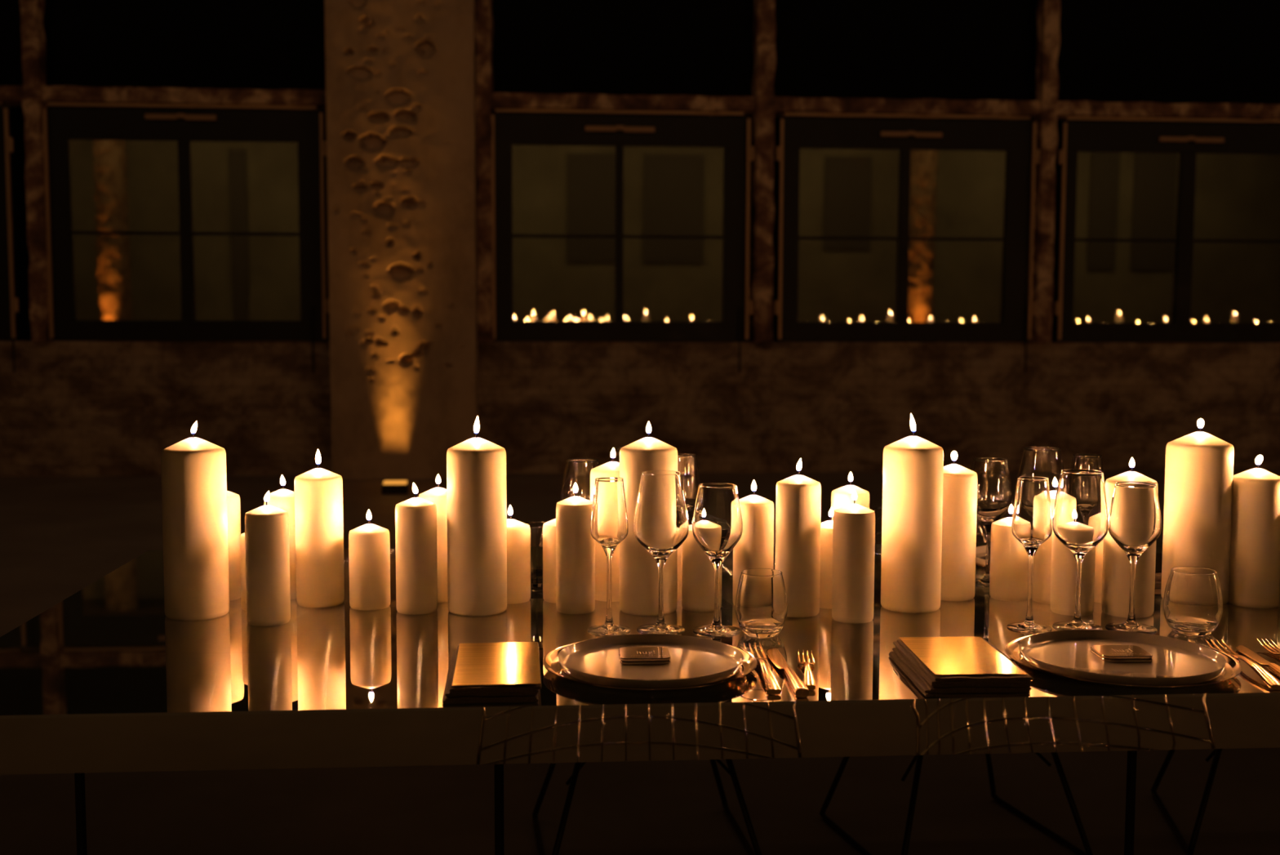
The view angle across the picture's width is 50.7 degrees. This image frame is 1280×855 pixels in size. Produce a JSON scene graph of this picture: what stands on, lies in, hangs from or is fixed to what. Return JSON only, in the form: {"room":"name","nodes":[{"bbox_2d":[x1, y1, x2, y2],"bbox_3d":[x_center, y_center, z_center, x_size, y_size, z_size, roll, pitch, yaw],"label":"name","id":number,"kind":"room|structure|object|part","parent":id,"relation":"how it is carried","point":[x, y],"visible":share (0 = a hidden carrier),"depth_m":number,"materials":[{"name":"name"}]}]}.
{"room":"banquet hall","nodes":[
{"label":"banquet hall","id":0,"kind":"room"},
{"bbox_2d":[0,469,1279,854],"bbox_3d":[2.850,1.167,2.212,30.400,0.200,19.200,0,5,-4],"label":"floor","id":1,"kind":"structure","parent":0,"point":[60,535],"depth_m":3.52,"materials":[{"name":"concrete"}]},
{"bbox_2d":[382,480,408,493],"bbox_3d":[-1.749,0.426,9.661,0.180,0.085,0.120,0,5,-4],"label":"uplight","id":2,"kind":"object","parent":1,"relation":"on","point":[388,486],"visible":1,"depth_m":9.61,"materials":[{"name":"black metal"}]},
{"bbox_2d":[0,540,1279,854],"bbox_3d":[5.209,0.658,2.709,12.418,0.750,1.196,0,5,-4],"label":"banquet table","id":3,"kind":"object","parent":1,"relation":"on","point":[100,680],"visible":0.71,"depth_m":1.75,"materials":[{"name":"black glass"}]},
{"bbox_2d":[160,421,229,620],"bbox_3d":[-0.724,0.147,2.199,0.101,0.317,0.101,0,5,-4],"label":"pillar candle","id":4,"kind":"object","parent":3,"relation":"on","point":[193,475],"visible":1,"depth_m":2.16,"materials":[{"name":"beige wax"}]},
{"bbox_2d":[226,490,240,600],"bbox_3d":[-0.724,0.189,2.334,0.068,0.213,0.068,0,5,-4],"label":"pillar candle","id":5,"kind":"object","parent":3,"relation":"on","point":[233,506],"visible":0.23,"depth_m":2.32,"materials":[{"name":"beige wax"}]},
{"bbox_2d":[240,532,246,610],"bbox_3d":[-0.635,0.223,2.255,0.060,0.158,0.060,0,5,-4],"label":"pillar candle","id":6,"kind":"object","parent":3,"relation":"on","point":[242,561],"visible":0.16,"depth_m":2.23,"materials":[{"name":"beige wax"}]},
{"bbox_2d":[244,491,290,626],"bbox_3d":[-0.592,0.205,2.150,0.068,0.210,0.068,0,5,-4],"label":"pillar candle","id":7,"kind":"object","parent":3,"relation":"on","point":[267,549],"visible":1,"depth_m":2.12,"materials":[{"name":"beige wax"}]},
{"bbox_2d":[263,475,296,599],"bbox_3d":[-0.618,0.188,2.347,0.065,0.213,0.065,0,5,-4],"label":"pillar candle","id":8,"kind":"object","parent":3,"relation":"on","point":[283,499],"visible":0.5,"depth_m":2.32,"materials":[{"name":"beige wax"}]},
{"bbox_2d":[294,448,344,607],"bbox_3d":[-0.544,0.168,2.292,0.080,0.264,0.080,0,5,-4],"label":"pillar candle","id":9,"kind":"object","parent":3,"relation":"on","point":[318,491],"visible":1,"depth_m":2.26,"materials":[{"name":"beige wax"}]},
{"bbox_2d":[348,509,390,610],"bbox_3d":[-0.454,0.219,2.269,0.068,0.165,0.068,0,5,-4],"label":"pillar candle","id":10,"kind":"object","parent":3,"relation":"on","point":[369,544],"visible":1,"depth_m":2.24,"materials":[{"name":"beige wax"}]},
{"bbox_2d":[395,482,437,614],"bbox_3d":[-0.370,0.197,2.235,0.068,0.214,0.068,0,5,-4],"label":"pillar candle","id":11,"kind":"object","parent":3,"relation":"on","point":[415,517],"visible":1,"depth_m":2.21,"materials":[{"name":"beige wax"}]},
{"bbox_2d":[418,474,448,602],"bbox_3d":[-0.347,0.188,2.330,0.069,0.217,0.069,0,5,-4],"label":"pillar candle","id":12,"kind":"object","parent":3,"relation":"on","point":[437,495],"visible":0.45,"depth_m":2.30,"materials":[{"name":"beige wax"}]},
{"bbox_2d":[446,416,506,616],"bbox_3d":[-0.270,0.142,2.234,0.098,0.324,0.098,0,5,-4],"label":"pillar candle","id":13,"kind":"object","parent":3,"relation":"on","point":[477,498],"visible":1,"depth_m":2.20,"materials":[{"name":"beige wax"}]},
{"bbox_2d":[442,644,541,703],"bbox_3d":[-0.196,0.327,1.811,0.125,0.021,0.236,0,5,-5],"label":"folded napkin","id":14,"kind":"object","parent":3,"relation":"on","point":[515,693],"visible":0.34,"depth_m":1.70,"materials":[{"name":"fabric"}]},
{"bbox_2d":[452,641,540,685],"bbox_3d":[-0.191,0.316,1.815,0.111,0.002,0.224,0,5,-5],"label":"menu card","id":15,"kind":"object","parent":14,"relation":"on","point":[511,663],"visible":1,"depth_m":1.80,"materials":[{"name":"gold metal"}]},
{"bbox_2d":[506,505,530,604],"bbox_3d":[-0.223,0.215,2.324,0.069,0.165,0.069,0,5,-4],"label":"pillar candle","id":16,"kind":"object","parent":3,"relation":"on","point":[518,533],"visible":0.67,"depth_m":2.30,"materials":[{"name":"beige wax"}]},
{"bbox_2d":[524,520,546,587],"bbox_3d":[-0.188,0.231,2.459,0.077,0.113,0.077,4,6,43],"label":"water tumbler","id":17,"kind":"object","parent":3,"relation":"on","point":[536,526],"visible":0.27,"depth_m":2.42,"materials":[{"name":"clear glass"}]},
{"bbox_2d":[542,518,555,603],"bbox_3d":[-0.134,0.214,2.329,0.066,0.167,0.066,0,5,-4],"label":"pillar candle","id":18,"kind":"object","parent":3,"relation":"on","point":[549,526],"visible":0.26,"depth_m":2.31,"materials":[{"name":"beige wax"}]},
{"bbox_2d":[555,483,595,613],"bbox_3d":[-0.107,0.198,2.241,0.064,0.214,0.064,0,5,-4],"label":"pillar candle","id":19,"kind":"object","parent":3,"relation":"on","point":[575,543],"visible":0.98,"depth_m":2.21,"materials":[{"name":"beige wax"}]},
{"bbox_2d":[560,457,599,500],"bbox_3d":[-0.105,0.172,2.471,0.080,0.228,0.080,4,6,38],"label":"glass","id":20,"kind":"object","parent":3,"relation":"on","point":[577,470],"visible":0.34,"depth_m":2.43,"materials":[{"name":"clear glass"}]},
{"bbox_2d":[590,447,619,601],"bbox_3d":[-0.047,0.166,2.346,0.079,0.262,0.079,0,5,-4],"label":"pillar candle","id":21,"kind":"object","parent":3,"relation":"on","point":[611,468],"visible":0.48,"depth_m":2.32,"materials":[{"name":"beige wax"}]},
{"bbox_2d":[587,476,631,635],"bbox_3d":[-0.048,0.197,2.095,0.068,0.238,0.068,2,5,27],"label":"glass","id":22,"kind":"object","parent":3,"relation":"on","point":[609,527],"visible":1,"depth_m":2.07,"materials":[{"name":"clear glass"}]},
{"bbox_2d":[608,446,622,462],"bbox_3d":[-0.024,0.162,2.482,0.088,0.248,0.088,-1,5,-18],"label":"wine glass","id":23,"kind":"object","parent":3,"relation":"on","point":[617,450],"visible":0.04,"depth_m":2.45,"materials":[{"name":"clear glass"}]},
{"bbox_2d":[619,421,677,615],"bbox_3d":[0.014,0.147,2.241,0.096,0.315,0.096,0,5,-4],"label":"pillar candle","id":24,"kind":"object","parent":3,"relation":"on","point":[638,569],"visible":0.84,"depth_m":2.21,"materials":[{"name":"beige wax"}]},
{"bbox_2d":[542,640,756,692],"bbox_3d":[0.014,0.328,1.870,0.295,0.013,0.295,0,5,-4],"label":"charger plate","id":25,"kind":"object","parent":3,"relation":"on","point":[551,663],"visible":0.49,"depth_m":1.83,"materials":[{"name":"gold metal"}]},
{"bbox_2d":[557,633,743,688],"bbox_3d":[0.015,0.322,1.865,0.256,0.016,0.256,0,5,-4],"label":"dinner plate","id":26,"kind":"object","parent":25,"relation":"on","point":[695,661],"visible":0.96,"depth_m":1.87,"materials":[{"name":"beige ceramic"}]},
{"bbox_2d":[618,646,671,664],"bbox_3d":[0.006,0.320,1.897,0.070,0.009,0.066,0,5,-3],"label":"tin","id":27,"kind":"object","parent":26,"relation":"on","point":[633,655],"visible":1,"depth_m":1.88,"materials":[{"name":"beige"}]},
{"bbox_2d":[633,470,688,634],"bbox_3d":[0.033,0.193,2.100,0.086,0.247,0.086,4,6,38],"label":"wine glass","id":28,"kind":"object","parent":3,"relation":"on","point":[660,521],"visible":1,"depth_m":2.07,"materials":[{"name":"clear glass"}]},
{"bbox_2d":[676,544,681,600],"bbox_3d":[0.049,0.224,2.345,0.066,0.146,0.066,0,5,-4],"label":"pillar candle","id":29,"kind":"object","parent":3,"relation":"on","point":[679,549],"visible":0.03,"depth_m":2.32,"materials":[{"name":"beige wax"}]},
{"bbox_2d":[677,453,700,515],"bbox_3d":[0.081,0.167,2.494,0.074,0.236,0.074,0,5,-4],"label":"glass","id":30,"kind":"object","parent":3,"relation":"on","point":[687,463],"visible":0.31,"depth_m":2.46,"materials":[{"name":"clear glass"}]},
{"bbox_2d":[681,524,721,612],"bbox_3d":[0.104,0.219,2.263,0.067,0.169,0.067,0,5,-4],"label":"pillar candle","id":31,"kind":"object","parent":3,"relation":"on","point":[697,569],"visible":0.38,"depth_m":2.24,"materials":[{"name":"beige wax"}]},
{"bbox_2d":[692,482,742,635],"bbox_3d":[0.119,0.203,2.094,0.078,0.228,0.078,-3,5,-35],"label":"wine glass","id":32,"kind":"object","parent":3,"relation":"on","point":[717,520],"visible":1,"depth_m":2.06,"materials":[{"name":"clear glass"}]},
{"bbox_2d":[733,480,773,605],"bbox_3d":[0.192,0.195,2.288,0.068,0.214,0.068,0,5,-4],"label":"pillar candle","id":33,"kind":"object","parent":3,"relation":"on","point":[754,548],"visible":0.73,"depth_m":2.26,"materials":[{"name":"beige wax"}]},
{"bbox_2d":[734,568,787,637],"bbox_3d":[0.186,0.270,2.078,0.080,0.097,0.080,1,5,15],"label":"water tumbler","id":34,"kind":"object","parent":3,"relation":"on","point":[761,607],"visible":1,"depth_m":2.05,"materials":[{"name":"clear glass"}]},
{"bbox_2d":[743,642,781,693],"bbox_3d":[0.168,0.328,1.861,0.029,0.015,0.238,0,5,-2],"label":"fork","id":35,"kind":"object","parent":3,"relation":"on","point":[771,686],"visible":0.88,"depth_m":1.80,"materials":[{"name":"gold metal"}]},
{"bbox_3d":[0.169,0.330,1.831,0.028,0.015,0.177,0,5,-2],"label":"handle","id":36,"kind":"part","parent":35,"relation":"part of","materials":[{"name":"gold metal"}]},
{"bbox_2d":[766,647,808,697],"bbox_3d":[0.198,0.329,1.855,0.022,0.012,0.257,0,5,-4],"label":"knife","id":37,"kind":"object","parent":3,"relation":"on","point":[798,686],"visible":1,"depth_m":1.81,"materials":[{"name":"gold metal"}]},
{"bbox_3d":[0.194,0.326,1.913,0.021,0.007,0.140,0,5,-3],"label":"blade","id":38,"kind":"part","parent":37,"relation":"part of","materials":[{"name":"gold metal"}]},
{"bbox_3d":[0.205,0.335,1.787,0.018,0.012,0.118,0,5,-3],"label":"handle","id":39,"kind":"part","parent":37,"relation":"part of","materials":[{"name":"gold metal"}]},
{"bbox_2d":[774,457,821,617],"bbox_3d":[0.260,0.178,2.223,0.074,0.257,0.074,0,5,-4],"label":"pillar candle","id":40,"kind":"object","parent":3,"relation":"on","point":[797,496],"visible":0.94,"depth_m":2.19,"materials":[{"name":"beige wax"}]},
{"bbox_2d":[797,649,815,689],"bbox_3d":[0.229,0.328,1.851,0.024,0.015,0.175,1,5,5],"label":"fork","id":41,"kind":"object","parent":3,"relation":"on","point":[808,679],"visible":0.95,"depth_m":1.81,"materials":[{"name":"gold metal"}]},
{"bbox_3d":[0.227,0.330,1.829,0.023,0.015,0.130,1,5,5],"label":"handle","id":42,"kind":"part","parent":41,"relation":"part of","materials":[{"name":"gold metal"}]},
{"bbox_2d":[819,506,833,608],"bbox_3d":[0.322,0.218,2.288,0.061,0.168,0.061,0,5,-4],"label":"pillar candle","id":43,"kind":"object","parent":3,"relation":"on","point":[826,526],"visible":0.41,"depth_m":2.26,"materials":[{"name":"beige wax"}]},
{"bbox_2d":[831,471,869,519],"bbox_3d":[0.363,0.187,2.342,0.066,0.222,0.066,0,5,-4],"label":"pillar candle","id":44,"kind":"object","parent":3,"relation":"on","point":[841,496],"visible":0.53,"depth_m":2.31,"materials":[{"name":"beige wax"}]},
{"bbox_2d":[831,489,875,623],"bbox_3d":[0.344,0.205,2.179,0.067,0.211,0.067,0,5,-4],"label":"pillar candle","id":45,"kind":"object","parent":3,"relation":"on","point":[853,524],"visible":1,"depth_m":2.15,"materials":[{"name":"beige wax"}]},
{"bbox_2d":[880,413,943,613],"bbox_3d":[0.457,0.140,2.268,0.099,0.328,0.099,0,5,-4],"label":"pillar candle","id":46,"kind":"object","parent":3,"relation":"on","point":[913,468],"visible":1,"depth_m":2.23,"materials":[{"name":"beige wax"}]},
{"bbox_2d":[940,450,977,600],"bbox_3d":[0.546,0.169,2.358,0.080,0.257,0.080,0,5,-4],"label":"pillar candle","id":47,"kind":"object","parent":3,"relation":"on","point":[959,482],"visible":0.71,"depth_m":2.32,"materials":[{"name":"beige wax"}]},
{"bbox_2d":[888,638,1033,697],"bbox_3d":[0.431,0.325,1.838,0.144,0.027,0.220,0,5,-2],"label":"folded napkin","id":48,"kind":"object","parent":3,"relation":"on","point":[929,684],"visible":0.55,"depth_m":1.74,"materials":[{"name":"fabric"}]},
{"bbox_2d":[898,636,1026,675],"bbox_3d":[0.435,0.310,1.844,0.119,0.002,0.205,0,5,-2],"label":"menu card","id":49,"kind":"object","parent":48,"relation":"on","point":[943,655],"visible":1,"depth_m":1.83,"materials":[{"name":"gold metal"}]},
{"bbox_2d":[975,563,985,568],"bbox_3d":[0.785,0.266,2.681,0.300,0.013,0.300,0,5,-4],"label":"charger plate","id":50,"kind":"object","parent":3,"relation":"on","point":[976,564],"visible":0.02,"depth_m":2.61,"materials":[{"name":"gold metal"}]},
{"bbox_2d":[975,545,986,565],"bbox_3d":[0.785,0.260,2.681,0.262,0.016,0.262,0,5,-4],"label":"dinner plate","id":51,"kind":"object","parent":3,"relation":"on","point":[980,552],"visible":0.06,"depth_m":2.74,"materials":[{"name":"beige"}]},
{"bbox_2d":[970,457,1013,587],"bbox_3d":[0.639,0.172,2.476,0.083,0.231,0.083,4,6,38],"label":"wine glass","id":52,"kind":"object","parent":3,"relation":"on","point":[994,487],"visible":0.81,"depth_m":2.44,"materials":[{"name":"clear glass"}]},
{"bbox_2d":[989,504,1028,600],"bbox_3d":[0.645,0.215,2.357,0.067,0.165,0.067,0,5,-4],"label":"pillar candle","id":53,"kind":"object","parent":3,"relation":"on","point":[1009,561],"visible":0.71,"depth_m":2.33,"materials":[{"name":"beige wax"}]},
{"bbox_2d":[1006,475,1052,632],"bbox_3d":[0.613,0.197,2.118,0.068,0.238,0.068,2,5,27],"label":"glass","id":54,"kind":"object","parent":3,"relation":"on","point":[1032,520],"visible":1,"depth_m":2.09,"materials":[{"name":"clear glass"}]},
{"bbox_2d":[1014,446,1063,496],"bbox_3d":[0.738,0.162,2.492,0.093,0.249,0.093,0,5,-4],"label":"glass","id":55,"kind":"object","parent":3,"relation":"on","point":[1038,461],"visible":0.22,"depth_m":2.45,"materials":[{"name":"clear glass"}]},
{"bbox_2d":[1032,477,1057,604],"bbox_3d":[0.713,0.192,2.330,0.070,0.215,0.070,0,5,-4],"label":"pillar candle","id":56,"kind":"object","parent":3,"relation":"on","point":[1042,575],"visible":0.29,"depth_m":2.31,"materials":[{"name":"beige wax"}]},
{"bbox_2d":[1050,531,1095,615],"bbox_3d":[0.718,0.221,2.242,0.069,0.172,0.069,0,5,-4],"label":"pillar candle","id":57,"kind":"object","parent":3,"relation":"on","point":[1063,579],"visible":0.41,"depth_m":2.22,"materials":[{"name":"beige wax"}]},
{"bbox_2d":[1052,468,1108,630],"bbox_3d":[0.690,0.192,2.122,0.083,0.248,0.083,4,6,38],"label":"wine glass","id":58,"kind":"object","parent":3,"relation":"on","point":[1080,520],"visible":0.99,"depth_m":2.09,"materials":[{"name":"clear glass"}]},
{"bbox_2d":[1071,453,1105,486],"bbox_3d":[0.825,0.168,2.504,0.074,0.236,0.074,0,5,-4],"label":"glass","id":59,"kind":"object","parent":3,"relation":"on","point":[1079,461],"visible":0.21,"depth_m":2.48,"materials":[{"name":"clear glass"}]},
{"bbox_2d":[1093,538,1103,602],"bbox_3d":[0.811,0.212,2.337,0.068,0.175,0.068,0,5,-4],"label":"pillar candle","id":60,"kind":"object","parent":3,"relation":"on","point":[1099,548],"visible":0.06,"depth_m":2.32,"materials":[{"name":"beige wax"}]},
{"bbox_2d":[1004,632,1241,688],"bbox_3d":[0.674,0.327,1.898,0.312,0.013,0.312,0,5,-4],"label":"charger plate","id":61,"kind":"object","parent":3,"relation":"on","point":[1233,668],"visible":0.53,"depth_m":1.83,"materials":[{"name":"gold metal"}]},
{"bbox_2d":[1017,629,1226,685],"bbox_3d":[0.671,0.322,1.892,0.274,0.016,0.274,0,5,-4],"label":"dinner plate","id":62,"kind":"object","parent":61,"relation":"on","point":[1175,661],"visible":0.97,"depth_m":1.89,"materials":[{"name":"beige ceramic"}]},
{"bbox_2d":[1089,644,1152,662],"bbox_3d":[0.681,0.320,1.916,0.070,0.009,0.066,0,5,-1],"label":"tin","id":63,"kind":"object","parent":62,"relation":"on","point":[1108,653],"visible":1,"depth_m":1.90,"materials":[{"name":"beige"}]},
{"bbox_2d":[1101,457,1158,617],"bbox_3d":[0.808,0.178,2.230,0.082,0.260,0.082,0,5,-4],"label":"pillar candle","id":64,"kind":"object","parent":3,"relation":"on","point":[1116,571],"visible":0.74,"depth_m":2.20,"materials":[{"name":"beige wax"}]},
{"bbox_2d":[1105,481,1161,633],"bbox_3d":[0.772,0.202,2.116,0.079,0.229,0.079,-1,5,-18],"label":"wine glass","id":65,"kind":"object","parent":3,"relation":"on","point":[1135,519],"visible":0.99,"depth_m":2.09,"materials":[{"name":"clear glass"}]},
{"bbox_2d":[1155,571,1161,583],"bbox_3d":[1.001,0.270,2.591,0.128,0.020,0.206,0,5,-4],"label":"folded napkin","id":66,"kind":"object","parent":3,"relation":"on","point":[1157,574],"visible":0.04,"depth_m":2.49,"materials":[{"name":"fabric"}]},
{"bbox_2d":[1162,566,1222,635],"bbox_3d":[0.859,0.270,2.100,0.086,0.097,0.086,2,5,21],"label":"water tumbler","id":67,"kind":"object","parent":3,"relation":"on","point":[1193,602],"visible":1,"depth_m":2.07,"materials":[{"name":"clear glass"}]},
{"bbox_2d":[1160,418,1234,604],"bbox_3d":[0.961,0.142,2.330,0.109,0.316,0.109,0,5,-4],"label":"pillar candle","id":68,"kind":"object","parent":3,"relation":"on","point":[1199,464],"visible":0.89,"depth_m":2.29,"materials":[{"name":"beige wax"}]},
{"bbox_2d":[1204,639,1279,689],"bbox_3d":[0.844,0.327,1.889,0.029,0.015,0.239,0,5,4],"label":"fork","id":69,"kind":"object","parent":3,"relation":"on","point":[1271,681],"visible":0.84,"depth_m":1.84,"materials":[{"name":"gold metal"}]},
{"bbox_3d":[0.842,0.329,1.859,0.028,0.015,0.178,0,5,4],"label":"handle","id":70,"kind":"part","parent":69,"relation":"part of","materials":[{"name":"gold metal"}]},
{"bbox_2d":[1227,454,1279,608],"bbox_3d":[1.052,0.174,2.311,0.088,0.256,0.088,0,5,-4],"label":"pillar candle","id":71,"kind":"object","parent":3,"relation":"on","point":[1255,545],"visible":0.94,"depth_m":2.28,"materials":[{"name":"beige wax"}]},
{"bbox_2d":[1235,644,1279,676],"bbox_3d":[0.874,0.329,1.882,0.021,0.012,0.246,1,5,5],"label":"knife","id":72,"kind":"object","parent":3,"relation":"on","point":[1275,668],"visible":1,"depth_m":1.91,"materials":[{"name":"gold metal"}]},
{"bbox_3d":[0.878,0.326,1.938,0.021,0.007,0.134,1,5,6],"label":"blade","id":73,"kind":"part","parent":72,"relation":"part of","materials":[{"name":"gold metal"}]},
{"bbox_3d":[0.870,0.334,1.816,0.018,0.012,0.113,1,5,6],"label":"handle","id":74,"kind":"part","parent":72,"relation":"part of","materials":[{"name":"gold metal"}]},
{"bbox_2d":[1257,638,1279,654],"bbox_3d":[0.924,0.326,1.908,0.024,0.015,0.210,0,5,2],"label":"fork","id":75,"kind":"object","parent":3,"relation":"on","point":[1277,651],"visible":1,"depth_m":1.98,"materials":[{"name":"gold metal"}]},
{"bbox_3d":[0.923,0.328,1.881,0.023,0.015,0.156,0,5,2],"label":"handle","id":76,"kind":"part","parent":75,"relation":"part of","materials":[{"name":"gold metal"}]},
{"bbox_2d":[1278,582,1279,607],"bbox_3d":[1.117,0.204,2.280,0.072,0.202,0.072,0,5,-4],"label":"pillar candle","id":77,"kind":"object","parent":3,"relation":"on","point":[1279,582],"visible":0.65,"depth_m":2.28,"materials":[{"name":"beige wax"}]},
{"bbox_2d":[532,514,761,854],"bbox_3d":[0.006,0.600,3.160,0.556,0.768,0.537,0,5,-8],"label":"wire chair","id":78,"kind":"object","parent":1,"relation":"on","point":[731,770],"visible":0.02,"depth_m":3.02,"materials":[{"name":"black metal"}]},
{"bbox_3d":[-0.170,0.773,3.129,0.133,0.427,0.430,0,5,-8],"label":"leg","id":79,"kind":"part","parent":78,"relation":"part of","materials":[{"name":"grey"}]},
{"bbox_3d":[0.186,0.770,3.180,0.133,0.427,0.430,0,5,-8],"label":"leg","id":80,"kind":"part","parent":78,"relation":"part of","materials":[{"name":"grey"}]},
{"bbox_2d":[819,506,1093,854],"bbox_3d":[0.737,0.597,3.213,0.556,0.768,0.537,-1,5,-16],"label":"wire chair","id":81,"kind":"object","parent":1,"relation":"on","point":[918,758],"visible":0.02,"depth_m":3.15,"materials":[{"name":"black metal"}]},
{"bbox_3d":[0.569,0.772,3.158,0.133,0.427,0.430,-1,5,-16],"label":"leg","id":82,"kind":"part","parent":81,"relation":"part of","materials":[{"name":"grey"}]},
{"bbox_3d":[0.915,0.765,3.258,0.133,0.427,0.430,-1,5,-16],"label":"leg","id":83,"kind":"part","parent":81,"relation":"part of","materials":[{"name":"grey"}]},
{"bbox_2d":[1151,748,1222,854],"bbox_3d":[1.545,0.595,3.272,0.556,0.768,0.537,1,5,10],"label":"wire chair","id":84,"kind":"object","parent":1,"relation":"on","point":[1189,849],"visible":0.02,"depth_m":3.13,"materials":[{"name":"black metal"}]},
{"bbox_2d":[0,339,1279,476],"bbox_3d":[2.178,-0.185,11.335,30.000,1.062,0.550,0,5,-4],"label":"wall","id":85,"kind":"structure","parent":0,"point":[68,408],"depth_m":10.96,"materials":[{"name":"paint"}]},
{"bbox_2d":[0,0,22,373],"bbox_3d":[-5.706,-2.560,10.336,1.976,4.288,0.191,0,5,-4],"label":"window","id":86,"kind":"structure","parent":85,"relation":"in","point":[11,42],"depth_m":10.44,"materials":[{"name":"black metal"}]},
{"bbox_3d":[-5.752,-1.570,10.422,1.815,1.791,0.070,0,5,-4],"label":"sash frame","id":87,"kind":"part","parent":86,"relation":"part of","materials":[{"name":"black wood"}]},
{"bbox_3d":[-5.658,-3.671,10.328,1.874,2.071,0.040,0,5,-4],"label":"pane","id":88,"kind":"part","parent":86,"relation":"part of","materials":[{"name":"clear glass"}]},
{"bbox_2d":[19,0,53,341],"bbox_3d":[-4.641,-2.933,10.327,0.174,4.538,0.127,0,5,-4],"label":"trim","id":89,"kind":"structure","parent":85,"relation":"attached to","point":[32,11],"depth_m":10.35,"materials":[{"name":"wood"}]},
{"bbox_2d":[41,0,328,373],"bbox_3d":[-3.543,-2.567,10.495,2.257,4.288,0.191,0,5,-4],"label":"window","id":90,"kind":"structure","parent":85,"relation":"in","point":[220,44],"depth_m":10.53,"materials":[{"name":"black wood"}]},
{"bbox_3d":[-3.545,-3.678,10.483,2.257,2.071,0.040,0,5,-4],"label":"pane","id":91,"kind":"part","parent":90,"relation":"part of","materials":[{"name":"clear glass"}]},
{"bbox_3d":[-3.530,-1.577,10.584,2.114,1.791,0.070,0,5,-4],"label":"sash frame","id":92,"kind":"part","parent":90,"relation":"part of","materials":[{"name":"black wood"}]},
{"bbox_2d":[324,0,478,479],"bbox_3d":[-1.854,-2.421,10.694,1.117,5.600,0.784,0,5,-4],"label":"pillar","id":93,"kind":"structure","parent":85,"relation":"attached to","point":[401,74],"depth_m":10.38,"materials":[{"name":"concrete"}]},
{"bbox_2d":[475,0,755,373],"bbox_3d":[-0.162,-2.825,10.710,2.300,4.788,0.217,0,5,-4],"label":"window","id":94,"kind":"structure","parent":85,"relation":"in","point":[654,47],"depth_m":10.76,"materials":[{"name":"black metal"}]},
{"bbox_3d":[-0.153,-1.588,10.832,2.051,1.791,0.070,0,5,-4],"label":"sash frame","id":95,"kind":"part","parent":94,"relation":"part of","materials":[{"name":"black wood"}]},
{"bbox_3d":[-0.163,-3.688,10.731,2.293,2.071,0.040,0,5,-4],"label":"pane","id":96,"kind":"part","parent":94,"relation":"part of","materials":[{"name":"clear glass"}]},
{"bbox_2d":[749,0,776,342],"bbox_3d":[0.992,-2.950,10.739,0.195,4.538,0.127,0,5,-4],"label":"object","id":97,"kind":"structure","parent":85,"relation":"attached to","point":[761,284],"depth_m":10.76,"materials":[{"name":"wood"}]},
{"bbox_2d":[773,0,1039,373],"bbox_3d":[2.118,-2.584,10.909,2.364,4.288,0.191,0,5,-4],"label":"window","id":98,"kind":"structure","parent":85,"relation":"in","point":[956,50],"depth_m":10.94,"materials":[{"name":"black wood"}]},
{"bbox_3d":[2.155,-1.595,11.001,2.088,1.791,0.070,0,5,-4],"label":"sash frame","id":99,"kind":"part","parent":98,"relation":"part of","materials":[{"name":"black wood"}]},
{"bbox_3d":[2.116,-3.695,10.897,2.364,2.071,0.040,0,5,-4],"label":"pane","id":100,"kind":"part","parent":98,"relation":"part of","materials":[{"name":"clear glass"}]},
{"bbox_2d":[1030,0,1060,342],"bbox_3d":[3.299,-2.957,10.909,0.175,4.538,0.126,0,5,-4],"label":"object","id":101,"kind":"structure","parent":85,"relation":"attached to","point":[1048,11],"depth_m":10.93,"materials":[{"name":"wood"}]},
{"bbox_2d":[1035,0,1279,342],"bbox_3d":[4.550,-2.719,11.077,2.648,4.033,0.191,0,5,-4],"label":"window","id":102,"kind":"structure","parent":85,"relation":"in","point":[1166,51],"depth_m":11.10,"materials":[{"name":"black metal"}]},
{"bbox_3d":[4.547,-3.703,11.075,2.648,2.071,0.040,0,5,-4],"label":"pane","id":103,"kind":"part","parent":102,"relation":"part of","materials":[{"name":"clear glass"}]},
{"bbox_3d":[4.586,-1.603,11.179,2.328,1.791,0.070,0,5,-4],"label":"sash frame","id":104,"kind":"part","parent":102,"relation":"part of","materials":[{"name":"black metal"}]},
{"bbox_3d":[11.538,-2.752,11.755,11.252,4.038,0.280,0,5,-4],"label":"wall","id":105,"kind":"structure","parent":0,"visible":0},
{"bbox_2d":[0,85,1279,124],"bbox_3d":[2.202,-2.580,10.898,30.000,0.170,0.146,0,5,-4],"label":"beam","id":106,"kind":"structure","parent":105,"relation":"attached to","point":[10,95],"depth_m":10.71,"materials":[{"name":"wood"}]},
{"label":"outside","id":107,"kind":"structure","parent":0,"visible":0},
{"bbox_2d":[4,106,1279,341],"bbox_3d":[1.975,-3.271,13.968,34.000,7.200,0.200,0,5,-4],"label":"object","id":108,"kind":"structure","parent":107,"point":[117,185],"depth_m":13.88,"materials":[{"name":"black"}]}
]}

